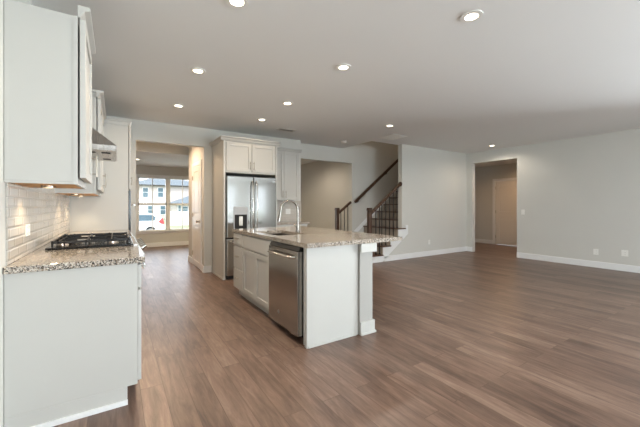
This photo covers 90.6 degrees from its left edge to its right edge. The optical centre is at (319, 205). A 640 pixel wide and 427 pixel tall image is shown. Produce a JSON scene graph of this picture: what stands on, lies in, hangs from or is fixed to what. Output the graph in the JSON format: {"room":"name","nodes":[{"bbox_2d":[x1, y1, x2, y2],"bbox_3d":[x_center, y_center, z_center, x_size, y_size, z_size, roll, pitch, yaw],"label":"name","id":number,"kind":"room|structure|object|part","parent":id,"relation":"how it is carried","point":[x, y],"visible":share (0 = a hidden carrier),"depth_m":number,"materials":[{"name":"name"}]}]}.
{"room":"open-plan kitchen","nodes":[
{"label":"open-plan kitchen","id":0,"kind":"room"},
{"bbox_2d":[0,0,31,426],"bbox_3d":[-0.593,-0.100,-0.114,0.120,2.670,11.690,0,0,-33],"label":"wall","id":1,"kind":"structure","parent":0,"point":[2,183],"depth_m":1.66,"materials":[{"name":"beige paint"}]},
{"bbox_2d":[25,224,29,235],"bbox_3d":[-1.920,0.158,2.082,0.008,0.075,0.115,0,0,-33],"label":"wall outlet","id":2,"kind":"object","parent":1,"relation":"attached to","point":[27,227],"visible":1,"depth_m":2.06,"materials":[{"name":"white plastic"}]},
{"bbox_2d":[6,183,69,264],"bbox_3d":[-2.426,-0.073,2.851,0.007,0.784,2.720,0,0,-33],"label":"backsplash","id":3,"kind":"structure","parent":1,"relation":"attached to","point":[47,212],"depth_m":2.22,"materials":[{"name":"tile"}]},
{"bbox_2d":[4,0,97,188],"bbox_3d":[-1.676,-0.647,2.035,0.382,1.045,0.623,0,0,-33],"label":"upper cabinet","id":4,"kind":"object","parent":1,"relation":"attached to","point":[48,59],"visible":1,"depth_m":1.77,"materials":[{"name":"white wood"}]},
{"bbox_3d":[-1.707,-0.132,2.017,0.310,0.014,0.620,0,0,-33],"label":"rail","id":5,"kind":"part","parent":4,"relation":"part of","materials":[{"name":"white wood"}]},
{"bbox_2d":[41,186,55,187],"bbox_3d":[-1.721,-0.121,2.008,0.072,0.012,0.072,0,0,-33],"label":"puck light","id":6,"kind":"object","parent":4,"relation":"attached to","point":[41,186],"visible":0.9,"depth_m":1.98,"materials":[{"name":"white plastic"}]},
{"bbox_3d":[-1.416,-0.613,1.834,0.021,0.975,0.002,0,0,-33],"label":"frame","id":7,"kind":"part","parent":4,"relation":"part of","materials":[{"name":"white wood"}]},
{"bbox_3d":[-1.558,-0.630,2.113,0.028,0.930,0.596,0,0,-33],"label":"door","id":8,"kind":"part","parent":4,"relation":"part of","materials":[{"name":"white wood"}]},
{"bbox_3d":[-1.552,-1.135,2.117,0.060,0.070,0.620,0,0,-33],"label":"crown moulding","id":9,"kind":"part","parent":4,"relation":"part of","materials":[{"name":"white wood"}]},
{"bbox_3d":[-1.676,-0.295,2.356,0.036,0.160,0.011,0,0,-33],"label":"handle","id":10,"kind":"part","parent":4,"relation":"part of","materials":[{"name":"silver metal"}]},
{"bbox_2d":[55,89,105,195],"bbox_3d":[-2.666,-0.647,3.591,0.402,1.045,1.136,0,0,-33],"label":"upper cabinet","id":11,"kind":"object","parent":1,"relation":"attached to","point":[96,188],"visible":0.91,"depth_m":3.23,"materials":[{"name":"white wood"}]},
{"bbox_3d":[-2.706,-0.132,3.586,0.330,0.014,1.100,0,0,-33],"label":"rail","id":12,"kind":"part","parent":11,"relation":"part of","materials":[{"name":"white wood"}]},
{"bbox_3d":[-2.276,-0.613,3.206,0.021,0.975,0.002,0,0,-33],"label":"frame","id":13,"kind":"part","parent":11,"relation":"part of","materials":[{"name":"white wood"}]},
{"bbox_3d":[-2.668,-1.135,3.589,0.382,0.070,1.136,0,0,-33],"label":"crown moulding","id":14,"kind":"part","parent":11,"relation":"part of","materials":[{"name":"white wood"}]},
{"bbox_3d":[-2.402,-0.630,3.461,0.028,0.930,0.536,0,0,-33],"label":"door","id":15,"kind":"part","parent":11,"relation":"part of","materials":[{"name":"white wood"}]},
{"bbox_3d":[-2.694,-0.630,3.915,0.028,0.930,0.536,0,0,-33],"label":"door","id":16,"kind":"part","parent":11,"relation":"part of","materials":[{"name":"white wood"}]},
{"bbox_2d":[92,128,116,161],"bbox_3d":[-2.021,-0.933,2.683,0.503,0.999,0.756,0,0,-33],"label":"range hood","id":17,"kind":"object","parent":1,"relation":"attached to","point":[106,150],"visible":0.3,"depth_m":2.50,"materials":[{"name":"silver metal"}]},
{"bbox_2d":[136,165,188,242],"bbox_3d":[-4.458,-0.100,9.987,7.720,2.670,0.120,0,0,-33],"label":"wall","id":18,"kind":"structure","parent":0,"point":[140,169],"depth_m":9.68,"materials":[{"name":"beige paint"}]},
{"bbox_2d":[136,174,188,233],"bbox_3d":[-4.673,-0.055,9.747,1.810,1.770,0.049,0,0,-33],"label":"trim","id":19,"kind":"structure","parent":18,"relation":"attached to","point":[137,175],"depth_m":9.49,"materials":[{"name":"white wood"}]},
{"bbox_2d":[138,177,188,230],"bbox_3d":[-4.716,-0.055,9.815,1.620,1.620,0.090,0,0,-33],"label":"window","id":20,"kind":"structure","parent":18,"relation":"in","point":[167,203],"depth_m":9.77,"materials":[{"name":"white plastic"}]},
{"bbox_2d":[145,241,188,246],"bbox_3d":[-3.231,1.172,8.154,7.399,0.124,4.289,0,0,-33],"label":"baseboard","id":21,"kind":"structure","parent":18,"relation":"attached to","point":[159,244],"depth_m":9.75,"materials":[{"name":"white wood"}]},
{"bbox_2d":[136,141,188,154],"bbox_3d":[-4.119,-1.320,6.857,4.900,0.230,0.010,0,0,-33],"label":"wall header","id":22,"kind":"structure","parent":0,"point":[140,146],"depth_m":7.19,"materials":[{"name":"beige paint"}]},
{"bbox_2d":[189,146,202,264],"bbox_3d":[-1.772,-0.100,7.072,1.920,2.670,1.430,0,0,-33],"label":"wall","id":23,"kind":"structure","parent":0,"point":[195,153],"depth_m":6.88,"materials":[{"name":"beige paint"}]},
{"bbox_2d":[188,255,201,270],"bbox_3d":[-2.586,1.172,6.548,0.015,0.124,1.429,0,0,-33],"label":"baseboard","id":24,"kind":"structure","parent":23,"relation":"attached to","point":[189,257],"depth_m":6.90,"materials":[{"name":"white wood"}]},
{"bbox_2d":[192,164,199,268],"bbox_3d":[-2.516,0.208,6.399,0.100,2.037,0.713,0,0,-33],"label":"door","id":25,"kind":"structure","parent":23,"relation":"in","point":[196,170],"depth_m":6.40,"materials":[{"name":"white wood"}]},
{"bbox_2d":[192,159,201,269],"bbox_3d":[-2.497,0.172,6.409,0.015,2.124,0.870,0,0,-33],"label":"trim","id":26,"kind":"structure","parent":23,"relation":"attached to","point":[199,161],"depth_m":6.08,"materials":[{"name":"white wood"}]},
{"bbox_2d":[136,151,314,167],"bbox_3d":[-3.191,-1.395,8.020,7.720,0.380,4.800,0,0,-33],"label":"ceiling","id":27,"kind":"structure","parent":0,"point":[147,158],"depth_m":8.39,"materials":[{"name":"paint"}]},
{"bbox_2d":[106,116,397,270],"bbox_3d":[-0.859,-1.365,6.893,10.420,5.200,0.380,0,0,-33],"label":"wall","id":28,"kind":"structure","parent":0,"point":[367,161],"depth_m":7.33,"materials":[{"name":"beige paint"}]},
{"bbox_2d":[204,266,210,272],"bbox_3d":[-2.822,1.172,5.392,1.895,0.124,0.015,0,0,-33],"label":"baseboard","id":29,"kind":"structure","parent":28,"relation":"attached to","point":[207,269],"depth_m":5.86,"materials":[{"name":"white wood"}]},
{"bbox_2d":[277,201,300,220],"bbox_3d":[-0.807,0.104,6.695,0.926,0.429,0.008,0,0,-33],"label":"backsplash","id":30,"kind":"structure","parent":28,"relation":"attached to","point":[292,216],"depth_m":6.79,"materials":[{"name":"tile"}]},
{"bbox_2d":[277,147,301,200],"bbox_3d":[-0.780,-0.642,6.498,0.755,1.055,0.366,0,0,-33],"label":"upper cabinet","id":31,"kind":"object","parent":28,"relation":"attached to","point":[287,158],"visible":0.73,"depth_m":6.42,"materials":[{"name":"white wood"}]},
{"bbox_3d":[-0.871,-0.610,6.276,0.338,0.970,0.020,0,0,-33],"label":"door","id":32,"kind":"part","parent":31,"relation":"part of","materials":[{"name":"white wood"}]},
{"bbox_3d":[-0.782,-1.135,6.501,0.754,0.070,0.358,0,0,-33],"label":"crown moulding","id":33,"kind":"part","parent":31,"relation":"part of","materials":[{"name":"white wood"}]},
{"bbox_3d":[-0.583,-0.610,6.462,0.338,0.970,0.020,0,0,-33],"label":"door","id":34,"kind":"part","parent":31,"relation":"part of","materials":[{"name":"white wood"}]},
{"bbox_2d":[354,159,397,202],"bbox_3d":[1.933,-1.068,8.712,2.551,1.984,0.098,0,0,-33],"label":"wall handrail","id":35,"kind":"object","parent":28,"relation":"attached to","point":[396,161],"visible":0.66,"depth_m":8.36,"materials":[{"name":"brown wood"}]},
{"bbox_2d":[301,161,348,230],"bbox_3d":[-0.067,-0.100,10.187,0.120,2.670,4.300,0,0,-33],"label":"wall","id":36,"kind":"structure","parent":0,"point":[324,185],"depth_m":9.76,"materials":[{"name":"beige paint"}]},
{"bbox_2d":[31,0,639,153],"bbox_3d":[2.970,-1.510,2.407,8.840,0.150,12.070,0,0,-33],"label":"ceiling","id":37,"kind":"structure","parent":0,"point":[525,72],"depth_m":3.23,"materials":[{"name":"paint"}]},
{"bbox_2d":[173,104,183,107],"bbox_3d":[-2.021,-1.431,4.522,0.156,0.008,0.156,0,0,-33],"label":"recessed light","id":38,"kind":"object","parent":37,"relation":"in","point":[174,105],"visible":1,"depth_m":4.50,"materials":[{"name":"white plastic"}]},
{"bbox_2d":[190,67,205,73],"bbox_3d":[-1.292,-1.431,3.354,0.156,0.008,0.156,0,0,-33],"label":"recessed light","id":39,"kind":"object","parent":37,"relation":"in","point":[196,70],"visible":1,"depth_m":3.34,"materials":[{"name":"white plastic"}]},
{"bbox_2d":[225,0,247,8],"bbox_3d":[-0.581,-1.431,2.217,0.156,0.008,0.156,0,0,-33],"label":"recessed light","id":40,"kind":"object","parent":37,"relation":"in","point":[237,4],"visible":1,"depth_m":2.23,"materials":[{"name":"white plastic"}]},
{"bbox_2d":[277,128,295,131],"bbox_3d":[-0.633,-1.431,5.968,0.330,0.008,0.160,0,0,-33],"label":"ceiling vent","id":41,"kind":"object","parent":37,"relation":"in","point":[280,129],"visible":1,"depth_m":5.99,"materials":[{"name":"grey metal"}]},
{"bbox_2d":[282,101,292,104],"bbox_3d":[-0.453,-1.431,4.413,0.156,0.008,0.156,0,0,-33],"label":"recessed light","id":42,"kind":"object","parent":37,"relation":"in","point":[284,102],"visible":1,"depth_m":4.41,"materials":[{"name":"white plastic"}]},
{"bbox_2d":[336,64,350,70],"bbox_3d":[0.242,-1.431,3.269,0.156,0.008,0.156,0,0,-33],"label":"recessed light","id":43,"kind":"object","parent":37,"relation":"in","point":[341,67],"visible":1,"depth_m":3.26,"materials":[{"name":"white plastic"}]},
{"bbox_2d":[378,134,406,139],"bbox_3d":[1.505,-1.431,6.584,0.420,0.008,0.420,0,0,-33],"label":"ceiling vent","id":44,"kind":"object","parent":37,"relation":"in","point":[391,136],"visible":1,"depth_m":6.60,"materials":[{"name":"white plastic"}]},
{"bbox_2d":[460,10,482,22],"bbox_3d":[1.144,-1.431,2.392,0.156,0.008,0.156,0,0,-33],"label":"recessed light","id":45,"kind":"object","parent":37,"relation":"in","point":[473,15],"visible":1,"depth_m":2.39,"materials":[{"name":"white plastic"}]},
{"bbox_2d":[53,242,639,426],"bbox_3d":[2.362,1.295,4.644,13.400,0.120,16.490,0,0,-33],"label":"floor","id":46,"kind":"structure","parent":0,"point":[487,336],"depth_m":2.67,"materials":[{"name":"brown wood"}]},
{"bbox_2d":[4,263,144,426],"bbox_3d":[-1.571,0.797,2.138,0.670,0.874,0.675,0,0,-33],"label":"base cabinet","id":47,"kind":"object","parent":46,"relation":"on","point":[72,337],"visible":0.98,"depth_m":1.82,"materials":[{"name":"white wood"}]},
{"bbox_2d":[3,242,144,274],"bbox_3d":[-1.780,0.340,2.446,0.654,0.038,1.466,0,0,-33],"label":"countertop","id":48,"kind":"structure","parent":47,"relation":"on","point":[40,259],"depth_m":1.94,"materials":[{"name":"stone"}]},
{"bbox_2d":[31,399,127,426],"bbox_3d":[-1.431,1.220,1.819,0.559,0.029,0.010,0,0,-33],"label":"trim","id":49,"kind":"structure","parent":47,"relation":"attached to","point":[124,402],"depth_m":1.85,"materials":[{"name":"white wood"}]},
{"bbox_3d":[-1.327,0.447,2.295,0.020,0.147,0.641,0,0,-33],"label":"drawer","id":50,"kind":"part","parent":47,"relation":"part of","materials":[{"name":"white wood"}]},
{"bbox_3d":[-1.327,0.823,2.295,0.020,0.575,0.641,0,0,-33],"label":"door","id":51,"kind":"part","parent":47,"relation":"part of","materials":[{"name":"white wood"}]},
{"bbox_2d":[45,232,146,266],"bbox_3d":[-1.911,0.717,2.778,0.656,0.916,0.762,0,0,-33],"label":"gas range","id":52,"kind":"object","parent":46,"relation":"on","point":[69,241],"visible":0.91,"depth_m":2.58,"materials":[{"name":"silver metal"}]},
{"bbox_2d":[45,236,133,250],"bbox_3d":[-1.955,0.318,2.749,0.550,0.025,0.762,0,0,-33],"label":"cooktop","id":53,"kind":"object","parent":52,"relation":"in","point":[131,242],"depth_m":2.51,"materials":[{"name":"black metal"}]},
{"bbox_3d":[-1.692,0.371,2.919,0.092,0.128,0.756,0,0,-33],"label":"control panel","id":54,"kind":"part","parent":52,"relation":"part of","materials":[{"name":"silver metal"}]},
{"bbox_3d":[-1.504,0.348,2.697,0.061,0.060,0.052,0,0,-33],"label":"knob","id":55,"kind":"part","parent":52,"relation":"part of","materials":[{"name":"silver metal"}]},
{"bbox_2d":[70,118,131,230],"bbox_3d":[-3.126,0.032,4.583,0.704,2.404,0.989,0,0,-33],"label":"tall cabinet","id":56,"kind":"object","parent":46,"relation":"on","point":[107,211],"visible":0.43,"depth_m":4.24,"materials":[{"name":"white wood"}]},
{"bbox_3d":[-3.132,-1.135,4.579,0.673,0.070,0.989,0,0,-33],"label":"crown moulding","id":57,"kind":"part","parent":56,"relation":"part of","materials":[{"name":"white wood"}]},
{"bbox_3d":[-2.746,-0.660,4.561,0.020,0.850,0.462,0,0,-33],"label":"door","id":58,"kind":"part","parent":56,"relation":"part of","materials":[{"name":"white wood"}]},
{"bbox_2d":[128,190,134,231],"bbox_3d":[-2.853,0.287,4.773,0.082,1.015,0.925,0,0,-33],"label":"oven","id":59,"kind":"object","parent":56,"relation":"in","point":[129,191],"visible":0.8,"depth_m":4.37,"materials":[{"name":"silver metal"}]},
{"bbox_2d":[209,135,280,279],"bbox_3d":[-1.389,0.032,5.837,1.077,2.404,0.818,0,0,-33],"label":"surround","id":60,"kind":"object","parent":46,"relation":"on","point":[231,155],"visible":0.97,"depth_m":5.53,"materials":[{"name":"white wood"}]},
{"bbox_3d":[-1.800,0.067,5.602,0.030,2.334,0.768,0,0,-33],"label":"panel","id":61,"kind":"part","parent":60,"relation":"part of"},
{"bbox_3d":[-1.381,-0.833,5.412,0.440,0.485,0.020,0,0,-33],"label":"door","id":62,"kind":"part","parent":60,"relation":"part of","materials":[{"name":"white wood"}]},
{"bbox_3d":[-1.389,-1.135,5.837,1.077,0.070,0.818,0,0,-33],"label":"crown moulding","id":63,"kind":"part","parent":60,"relation":"part of","materials":[{"name":"white wood"}]},
{"bbox_3d":[-1.005,-0.833,5.654,0.440,0.485,0.020,0,0,-33],"label":"door","id":64,"kind":"part","parent":60,"relation":"part of","materials":[{"name":"white wood"}]},
{"bbox_3d":[-1.004,0.067,6.114,0.030,2.334,0.768,0,0,-33],"label":"panel","id":65,"kind":"part","parent":60,"relation":"part of","materials":[{"name":"white wood"}]},
{"bbox_2d":[225,175,275,278],"bbox_3d":[-1.344,0.360,5.767,0.897,1.740,0.808,0,0,-33],"label":"refrigerator","id":66,"kind":"object","parent":46,"relation":"on","point":[250,202],"visible":0.62,"depth_m":5.41,"materials":[{"name":"silver metal"}]},
{"bbox_3d":[-1.187,0.862,5.524,0.897,0.617,0.083,0,0,-33],"label":"freezer drawer","id":67,"kind":"part","parent":66,"relation":"part of","materials":[{"name":"silver metal"}]},
{"bbox_3d":[-1.368,0.014,5.407,0.467,1.042,0.083,0,0,-33],"label":"door","id":68,"kind":"part","parent":66,"relation":"part of","materials":[{"name":"silver metal"}]},
{"bbox_3d":[-1.160,0.005,5.454,0.026,0.882,0.082,0,0,-33],"label":"handle","id":69,"kind":"part","parent":66,"relation":"part of","materials":[{"name":"silver metal"}]},
{"bbox_3d":[-1.096,0.005,5.495,0.026,0.882,0.082,0,0,-33],"label":"handle","id":70,"kind":"part","parent":66,"relation":"part of","materials":[{"name":"silver metal"}]},
{"bbox_3d":[-0.987,0.014,5.652,0.422,1.042,0.083,0,0,-33],"label":"door","id":71,"kind":"part","parent":66,"relation":"part of","materials":[{"name":"silver metal"}]},
{"bbox_2d":[267,241,302,337],"bbox_3d":[-0.172,0.798,3.202,0.581,0.870,0.650,0,0,-33],"label":"dishwasher","id":72,"kind":"object","parent":46,"relation":"on","point":[285,260],"visible":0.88,"depth_m":2.99,"materials":[{"name":"silver metal"}]},
{"bbox_3d":[-0.391,0.463,3.061,0.059,0.024,0.552,0,0,-33],"label":"handle","id":73,"kind":"part","parent":72,"relation":"part of","materials":[{"name":"silver metal"}]},
{"bbox_2d":[277,224,306,226],"bbox_3d":[-0.710,0.797,6.370,0.735,0.874,0.656,0,0,-33],"label":"base cabinet","id":74,"kind":"object","parent":46,"relation":"on","point":[295,224],"visible":0.02,"depth_m":6.11,"materials":[{"name":"white wood"}]},
{"bbox_2d":[277,221,308,224],"bbox_3d":[-0.700,0.340,6.383,0.765,0.038,0.630,0,0,-33],"label":"countertop","id":75,"kind":"structure","parent":74,"relation":"on","point":[280,222],"depth_m":6.16,"materials":[{"name":"stone"}]},
{"bbox_2d":[234,232,357,348],"bbox_3d":[-0.434,0.797,3.712,0.616,0.874,2.008,0,0,-33],"label":"base cabinet","id":76,"kind":"object","parent":46,"relation":"on","point":[330,274],"visible":0.76,"depth_m":2.94,"materials":[{"name":"white wood"}]},
{"bbox_3d":[-1.094,0.983,4.253,0.020,0.255,0.365,0,0,-33],"label":"drawer","id":77,"kind":"part","parent":76,"relation":"part of","materials":[{"name":"white wood"}]},
{"bbox_3d":[-1.094,0.454,4.253,0.020,0.162,0.365,0,0,-33],"label":"drawer","id":78,"kind":"part","parent":76,"relation":"part of","materials":[{"name":"white wood"}]},
{"bbox_3d":[-1.094,0.695,4.253,0.020,0.290,0.365,0,0,-33],"label":"drawer","id":79,"kind":"part","parent":76,"relation":"part of","materials":[{"name":"white wood"}]},
{"bbox_3d":[-0.872,0.830,3.908,0.020,0.560,0.415,0,0,-33],"label":"door","id":80,"kind":"part","parent":76,"relation":"part of","materials":[{"name":"white wood"}]},
{"bbox_3d":[-0.645,0.830,3.555,0.020,0.560,0.415,0,0,-33],"label":"door","id":81,"kind":"part","parent":76,"relation":"part of","materials":[{"name":"white wood"}]},
{"bbox_2d":[232,226,401,247],"bbox_3d":[-0.184,0.340,3.866,1.153,0.038,2.070,0,0,-33],"label":"countertop","id":82,"kind":"structure","parent":76,"relation":"on","point":[308,237],"depth_m":3.33,"materials":[{"name":"stone"}]},
{"bbox_2d":[272,233,289,235],"bbox_3d":[-0.481,0.452,3.812,0.394,0.186,0.694,0,0,-33],"label":"sink","id":83,"kind":"object","parent":82,"relation":"in","point":[277,234],"visible":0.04,"depth_m":4.16,"materials":[{"name":"metal"}]},
{"bbox_2d":[277,200,299,231],"bbox_3d":[-0.404,0.121,3.894,0.307,0.398,0.131,0,0,-33],"label":"faucet","id":84,"kind":"object","parent":82,"relation":"on","point":[292,201],"visible":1,"depth_m":3.89,"materials":[{"name":"silver metal"}]},
{"bbox_3d":[0.102,0.797,2.924,0.568,0.874,0.103,0,0,-33],"label":"panel","id":85,"kind":"part","parent":76,"relation":"part of","materials":[{"name":"white wood"}]},
{"bbox_2d":[334,201,351,230],"bbox_3d":[0.592,0.556,7.970,0.496,1.355,0.098,0,0,-33],"label":"stair railing","id":86,"kind":"object","parent":46,"relation":"on","point":[338,211],"visible":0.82,"depth_m":7.90,"materials":[{"name":"brown wood"}]},
{"bbox_3d":[0.425,0.639,7.863,0.098,1.189,0.098,0,0,-33],"label":"newel post","id":87,"kind":"part","parent":86,"relation":"part of","materials":[{"name":"brown wood"}]},
{"bbox_3d":[0.624,0.037,7.991,0.419,0.317,0.060,0,0,-33],"label":"handrail","id":88,"kind":"part","parent":86,"relation":"part of","materials":[{"name":"brown wood"}]},
{"bbox_2d":[358,243,376,335],"bbox_3d":[-0.077,0.797,3.917,0.198,0.873,2.051,0,0,-33],"label":"column","id":89,"kind":"structure","parent":46,"relation":"on","point":[366,323],"depth_m":3.05,"materials":[{"name":"paint"}]},
{"bbox_3d":[-0.081,1.172,3.914,0.188,0.124,2.051,0,0,-33],"label":"baseboard","id":90,"kind":"part","parent":89,"relation":"part of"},
{"bbox_2d":[354,189,407,262],"bbox_3d":[2.077,0.030,8.138,3.322,2.408,1.224,0,0,-33],"label":"staircase","id":91,"kind":"structure","parent":46,"relation":"on","point":[385,250],"depth_m":7.68,"materials":[{"name":"paint"}]},
{"bbox_2d":[366,182,401,254],"bbox_3d":[1.458,0.252,7.107,1.016,1.634,0.110,0,0,-33],"label":"stair railing","id":92,"kind":"object","parent":91,"relation":"on","point":[370,211],"visible":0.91,"depth_m":7.03,"materials":[{"name":"brown wood"}]},
{"bbox_3d":[1.072,0.554,6.858,0.098,1.029,0.098,0,0,-33],"label":"newel post","id":93,"kind":"part","parent":92,"relation":"part of","materials":[{"name":"brown wood"}]},
{"bbox_3d":[1.490,-0.180,7.127,0.940,0.722,0.060,0,0,-33],"label":"handrail","id":94,"kind":"part","parent":92,"relation":"part of","materials":[{"name":"brown wood"}]},
{"bbox_3d":[-2.526,0.797,3.621,0.670,0.874,1.315,0,0,-33],"label":"base cabinet","id":95,"kind":"object","parent":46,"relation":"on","visible":0},
{"bbox_2d":[53,229,132,240],"bbox_3d":[-2.534,0.340,3.616,0.654,0.038,1.315,0,0,-33],"label":"countertop","id":96,"kind":"structure","parent":95,"relation":"on","point":[127,230],"depth_m":3.84,"materials":[{"name":"stone"}]},
{"bbox_2d":[383,144,465,261],"bbox_3d":[2.590,-1.365,7.854,3.340,5.200,0.120,0,0,-33],"label":"wall","id":97,"kind":"structure","parent":0,"point":[432,192],"depth_m":7.91,"materials":[{"name":"beige paint"}]},
{"bbox_2d":[384,247,466,261],"bbox_3d":[2.721,1.172,7.856,3.083,0.124,0.015,0,0,-33],"label":"baseboard","id":98,"kind":"structure","parent":97,"relation":"attached to","point":[458,249],"depth_m":7.72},
{"bbox_2d":[475,163,516,243],"bbox_3d":[5.155,-0.040,9.208,2.200,2.550,4.100,0,0,-33],"label":"wall","id":99,"kind":"structure","parent":0,"point":[484,176],"depth_m":10.47,"materials":[{"name":"beige paint"}]},
{"bbox_2d":[475,239,492,243],"bbox_3d":[4.399,1.172,10.279,2.069,0.124,1.279,0,0,-33],"label":"baseboard","id":100,"kind":"structure","parent":99,"relation":"attached to","point":[476,240],"depth_m":10.51,"materials":[{"name":"white wood"}]},
{"bbox_2d":[493,178,516,243],"bbox_3d":[5.874,0.182,9.886,0.015,2.104,0.970,0,0,-33],"label":"trim","id":101,"kind":"structure","parent":99,"relation":"attached to","point":[503,179],"depth_m":10.24,"materials":[{"name":"white wood"}]},
{"bbox_2d":[495,180,516,245],"bbox_3d":[5.889,0.218,9.897,0.100,2.017,0.813,0,0,-33],"label":"door","id":102,"kind":"structure","parent":99,"relation":"in","point":[506,191],"depth_m":9.96,"materials":[{"name":"wood"}]},
{"bbox_2d":[475,159,516,166],"bbox_3d":[5.155,-1.365,9.208,2.200,0.100,4.100,0,0,-33],"label":"ceiling","id":103,"kind":"structure","parent":0,"point":[511,161],"depth_m":9.80,"materials":[{"name":"paint"}]},
{"bbox_2d":[466,128,639,265],"bbox_3d":[6.668,-0.100,4.717,0.120,2.670,11.950,0,0,-33],"label":"wall","id":104,"kind":"structure","parent":0,"point":[578,196],"depth_m":6.66,"materials":[{"name":"beige paint"}]},
{"bbox_2d":[466,246,639,272],"bbox_3d":[6.873,1.172,4.272,0.015,0.124,10.539,0,0,-33],"label":"baseboard","id":105,"kind":"structure","parent":104,"relation":"attached to","point":[629,268],"depth_m":6.56,"materials":[{"name":"white wood"}]},
{"bbox_2d":[621,250,627,256],"bbox_3d":[5.768,0.895,5.993,0.008,0.115,0.095,0,0,-33],"label":"wall outlet","id":106,"kind":"object","parent":104,"relation":"attached to","point":[623,252],"visible":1,"depth_m":5.99,"materials":[{"name":"white plastic"}]},
{"label":"outside","id":107,"kind":"structure","parent":0,"visible":0},
{"bbox_2d":[163,219,188,228],"bbox_3d":[-14.790,2.315,50.662,90.000,0.320,78.800,0,0,-33],"label":"lawn","id":108,"kind":"structure","parent":107,"point":[174,226],"depth_m":33.29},
{"bbox_2d":[139,179,188,218],"bbox_3d":[-28.465,-1.395,58.964,13.000,7.140,11.030,0,0,-33],"label":"house","id":109,"kind":"structure","parent":108,"relation":"on","point":[145,186],"depth_m":53.83,"materials":[{"name":"white paint"}]},
{"bbox_3d":[-28.995,-2.245,52.621,0.720,1.500,0.019,0,0,-33],"label":"pane","id":110,"kind":"part","parent":109,"relation":"part of","materials":[{"name":"blue glass"}]},
{"bbox_3d":[-27.103,-2.295,53.840,0.760,1.500,0.019,0,0,-33],"label":"pane","id":111,"kind":"part","parent":109,"relation":"part of","materials":[{"name":"blue glass"}]},
{"bbox_3d":[-26.700,0.685,54.100,1.000,1.400,0.019,0,0,-33],"label":"pane","id":112,"kind":"part","parent":109,"relation":"part of","materials":[{"name":"blue glass"}]},
{"bbox_2d":[170,211,188,225],"bbox_3d":[-7.629,1.325,40.310,21.170,1.660,0.140,0,0,-33],"label":"fence","id":113,"kind":"object","parent":108,"relation":"on","point":[175,216],"visible":0.02,"depth_m":35.10,"materials":[{"name":"white plastic"}]},
{"bbox_2d":[170,196,188,210],"bbox_3d":[-19.379,0.055,51.138,9.200,4.240,8.030,0,0,-33],"label":"house","id":114,"kind":"structure","parent":108,"relation":"on","point":[185,199],"depth_m":46.82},
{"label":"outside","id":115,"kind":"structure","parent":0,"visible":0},
{"bbox_3d":[-2.417,2.320,31.452,90.000,0.310,7.500,0,0,-33],"label":"street","id":116,"kind":"object","parent":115,"visible":0},
{"bbox_2d":[139,213,163,229],"bbox_3d":[-13.917,1.344,23.026,4.523,1.638,1.832,0,0,-33],"label":"car","id":117,"kind":"object","parent":116,"relation":"on","point":[145,219],"visible":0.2,"depth_m":23.00,"materials":[{"name":"white metal"}]}
]}

